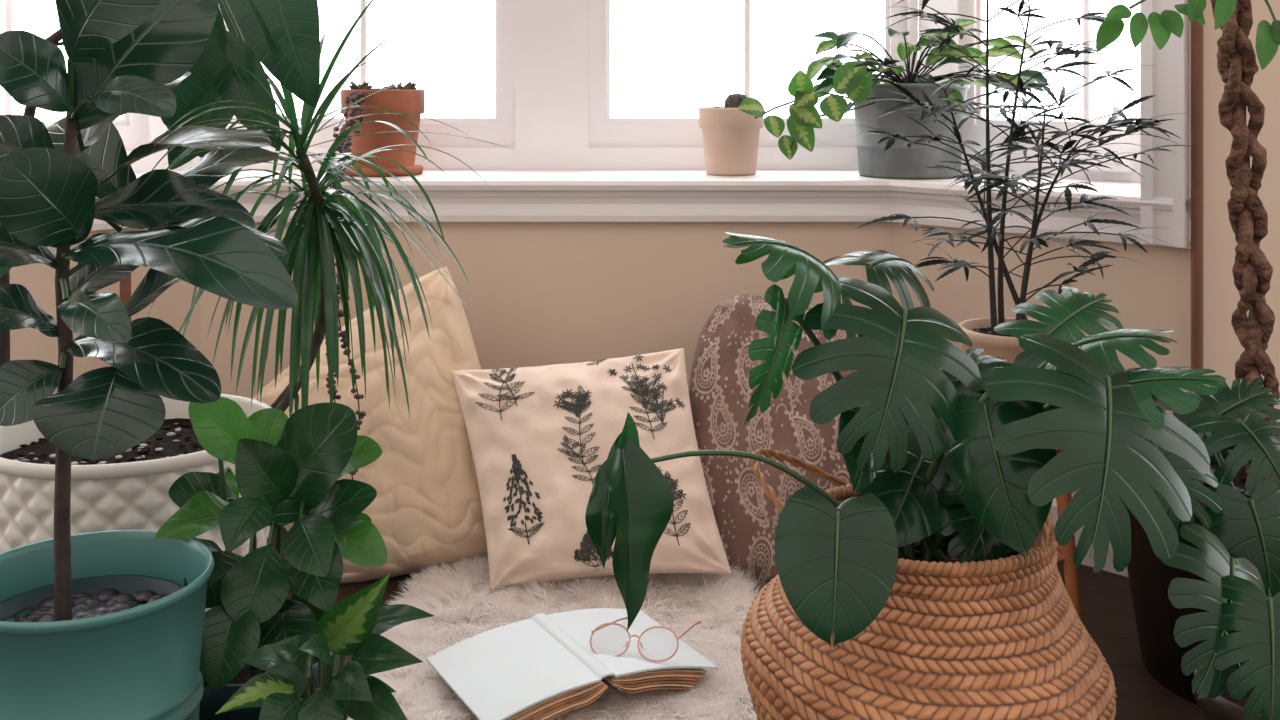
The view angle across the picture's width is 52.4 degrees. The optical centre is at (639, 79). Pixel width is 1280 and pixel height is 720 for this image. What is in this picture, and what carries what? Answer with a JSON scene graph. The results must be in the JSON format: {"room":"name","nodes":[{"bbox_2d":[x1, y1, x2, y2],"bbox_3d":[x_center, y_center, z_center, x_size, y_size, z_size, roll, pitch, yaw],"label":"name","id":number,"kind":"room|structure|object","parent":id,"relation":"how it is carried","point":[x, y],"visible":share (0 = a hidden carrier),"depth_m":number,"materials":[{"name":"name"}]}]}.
{"room":"reading nook","nodes":[
{"label":"reading nook","id":0,"kind":"room"},
{"bbox_2d":[10,222,1190,496],"bbox_3d":[-0.185,0.550,2.511,2.608,0.600,0.699,0,0,0],"label":"wall","id":1,"kind":"structure","parent":0,"point":[540,293],"depth_m":2.58,"materials":[{"name":"paint"}]},
{"bbox_2d":[4,0,191,172],"bbox_3d":[-1.243,-0.427,2.605,0.060,1.246,0.696,0,0,45],"label":"window","id":2,"kind":"structure","parent":1,"relation":"in","point":[135,130],"depth_m":2.76,"materials":[{"name":"plastic"}]},
{"bbox_2d":[192,0,917,169],"bbox_3d":[-0.185,-0.427,2.860,1.582,1.246,0.060,0,0,0],"label":"window","id":3,"kind":"structure","parent":1,"relation":"in","point":[552,57],"depth_m":2.83,"materials":[{"name":"plastic"}]},
{"bbox_2d":[91,170,1190,248],"bbox_3d":[-0.185,0.238,2.497,2.608,0.084,0.726,0,0,0],"label":"window sill","id":4,"kind":"structure","parent":1,"relation":"attached to","point":[455,195],"depth_m":2.56,"materials":[{"name":"paint"}]},
{"bbox_2d":[325,81,424,479],"bbox_3d":[-0.541,0.352,2.479,0.172,0.704,0.615,0,0,2],"label":"potted plant","id":5,"kind":"object","parent":4,"relation":"on","point":[407,99],"visible":0.58,"depth_m":2.63,"materials":[{"name":"ceramic"}]},
{"bbox_2d":[698,90,763,175],"bbox_3d":[0.189,0.108,2.700,0.136,0.176,0.136,0,0,0],"label":"cactus","id":6,"kind":"object","parent":4,"relation":"on","point":[730,134],"visible":0.85,"depth_m":2.65,"materials":[{"name":"ceramic"}]},
{"bbox_2d":[738,19,1048,178],"bbox_3d":[0.483,0.036,2.602,0.594,0.319,0.348,0,0,0],"label":"potted plant","id":7,"kind":"object","parent":4,"relation":"on","point":[859,84],"visible":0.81,"depth_m":2.56,"materials":[{"name":"green plant"}]},
{"bbox_2d":[1050,498,1128,576],"bbox_3d":[-0.185,0.800,2.364,2.212,0.100,0.432,0,0,0],"label":"baseboard","id":8,"kind":"structure","parent":1,"relation":"attached to","point":[1087,561],"depth_m":2.27,"materials":[{"name":"paint"}]},
{"bbox_2d":[267,526,1202,719],"bbox_3d":[-0.150,0.875,0.900,5.500,0.050,4.200,0,0,0],"label":"floor","id":9,"kind":"structure","parent":0,"point":[1106,603],"depth_m":1.99,"materials":[{"name":"brown wood"}]},
{"bbox_2d":[120,273,130,320],"bbox_3d":[-0.950,0.568,2.408,0.028,0.565,0.044,0,0,0],"label":"pipe","id":10,"kind":"object","parent":9,"relation":"on","point":[125,284],"visible":0.02,"depth_m":2.39,"materials":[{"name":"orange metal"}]},
{"bbox_2d":[0,0,296,719],"bbox_3d":[-0.478,0.353,1.275,0.355,0.994,0.313,0,0,0],"label":"potted plant","id":11,"kind":"object","parent":9,"relation":"on","point":[100,625],"visible":1,"depth_m":1.21,"materials":[{"name":"green plant"}]},
{"bbox_2d":[0,0,319,366],"bbox_3d":[-0.741,0.313,1.894,0.771,1.073,0.252,0,0,23],"label":"rubber plant","id":12,"kind":"object","parent":9,"relation":"on","point":[293,26],"visible":0.25,"depth_m":1.80,"materials":[{"name":"green plant"}]},
{"bbox_2d":[0,0,518,611],"bbox_3d":[-0.518,0.361,1.749,0.679,0.979,0.496,0,0,-24],"label":"dracaena","id":13,"kind":"object","parent":9,"relation":"on","point":[126,490],"visible":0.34,"depth_m":1.74,"materials":[{"name":"plant"}]},
{"bbox_2d":[154,397,386,719],"bbox_3d":[-0.404,0.592,1.391,0.214,0.516,0.305,0,0,-39],"label":"potted plant","id":14,"kind":"object","parent":9,"relation":"on","point":[288,470],"visible":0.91,"depth_m":1.35,"materials":[{"name":"green plant"}]},
{"bbox_2d":[216,572,433,719],"bbox_3d":[-0.296,0.657,1.261,0.201,0.386,0.202,0,0,0],"label":"plant","id":15,"kind":"object","parent":9,"relation":"on","point":[354,626],"visible":0.93,"depth_m":1.22,"materials":[{"name":"plant"}]},
{"bbox_2d":[252,266,487,583],"bbox_3d":[-0.468,0.604,2.311,0.465,0.508,0.310,0,0,-14],"label":"cushion","id":16,"kind":"object","parent":9,"relation":"on","point":[426,509],"visible":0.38,"depth_m":2.24,"materials":[{"name":"fabric"}]},
{"bbox_2d":[347,551,759,719],"bbox_3d":[-0.076,0.824,1.825,0.700,0.051,0.987,0,0,0],"label":"sheepskin rug","id":17,"kind":"object","parent":9,"relation":"on","point":[462,602],"visible":0.51,"depth_m":1.96,"materials":[{"name":"fur"}]},
{"bbox_2d":[427,608,717,719],"bbox_3d":[-0.092,0.793,1.781,0.338,0.044,0.226,0,0,-29],"label":"open book","id":18,"kind":"object","parent":17,"relation":"on","point":[542,666],"visible":0.98,"depth_m":1.75,"materials":[{"name":"paper"}]},
{"bbox_2d":[590,617,700,661],"bbox_3d":[0.007,0.766,1.817,0.123,0.034,0.156,0,0,18],"label":"eyeglasses","id":19,"kind":"object","parent":18,"relation":"on","point":[604,625],"visible":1,"depth_m":1.77,"materials":[{"name":"gold metal"}]},
{"bbox_2d":[451,348,731,589],"bbox_3d":[-0.095,0.650,2.204,0.487,0.348,0.258,0,0,0],"label":"floral pillow","id":20,"kind":"object","parent":17,"relation":"on","point":[540,437],"visible":0.88,"depth_m":2.15,"materials":[{"name":"fabric"}]},
{"bbox_2d":[689,294,867,587],"bbox_3d":[0.259,0.632,2.300,0.355,0.477,0.278,0,0,0],"label":"paisley cushion","id":21,"kind":"object","parent":9,"relation":"on","point":[720,393],"visible":0.38,"depth_m":2.23,"materials":[{"name":"fabric"}]},
{"bbox_2d":[585,232,1227,719],"bbox_3d":[0.302,0.506,1.421,0.680,0.685,0.464,0,0,6],"label":"monstera plant","id":22,"kind":"object","parent":9,"relation":"on","point":[929,585],"visible":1,"depth_m":1.31,"materials":[{"name":"plant"}]},
{"bbox_2d":[1056,449,1081,620],"bbox_3d":[0.590,0.691,2.050,0.210,0.319,0.210,0,0,0],"label":"stool","id":23,"kind":"object","parent":9,"relation":"on","point":[1066,552],"visible":0.05,"depth_m":1.98,"materials":[{"name":"brown wood"}]},
{"bbox_2d":[833,0,1199,391],"bbox_3d":[0.592,0.125,2.035,0.516,0.812,0.420,0,0,27],"label":"potted plant","id":24,"kind":"object","parent":23,"relation":"on","point":[980,331],"visible":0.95,"depth_m":2.04,"materials":[{"name":"plant"}]},
{"bbox_2d":[1096,0,1279,705],"bbox_3d":[0.905,0.304,1.860,0.450,1.091,0.450,0,0,34],"label":"tree","id":25,"kind":"object","parent":9,"relation":"on","point":[1156,617],"visible":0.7,"depth_m":1.87,"materials":[{"name":"green plant"}]},
{"bbox_2d":[1160,378,1279,719],"bbox_3d":[0.705,0.612,1.424,0.243,0.477,0.435,0,0,25],"label":"plant","id":26,"kind":"object","parent":9,"relation":"on","point":[1236,671],"visible":0.98,"depth_m":1.37,"materials":[{"name":"plant"}]},
{"bbox_2d":[1203,0,1279,421],"bbox_3d":[1.762,-0.350,2.232,1.675,2.400,0.135,0,0,0],"label":"wall","id":27,"kind":"structure","parent":0,"point":[1222,348],"depth_m":2.17,"materials":[{"name":"paint"}]},
{"bbox_2d":[919,0,1140,182],"bbox_3d":[0.856,-0.427,2.588,0.696,1.246,0.109,0,0,45],"label":"window","id":28,"kind":"structure","parent":27,"relation":"in","point":[974,129],"depth_m":2.66,"materials":[{"name":"plastic"}]},
{"bbox_2d":[1141,0,1190,247],"bbox_3d":[0.986,-0.425,2.279,0.075,1.400,0.342,0,0,45],"label":"trim","id":29,"kind":"structure","parent":27,"relation":"attached to","point":[1168,78],"depth_m":2.16,"materials":[{"name":"paint"}]},
{"bbox_2d":[1191,12,1202,408],"bbox_3d":[0.915,-0.350,2.146,0.027,2.400,0.048,0,0,0],"label":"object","id":30,"kind":"object","parent":27,"relation":"attached to","point":[1196,28],"visible":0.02,"depth_m":2.13,"materials":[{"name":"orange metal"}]}
]}

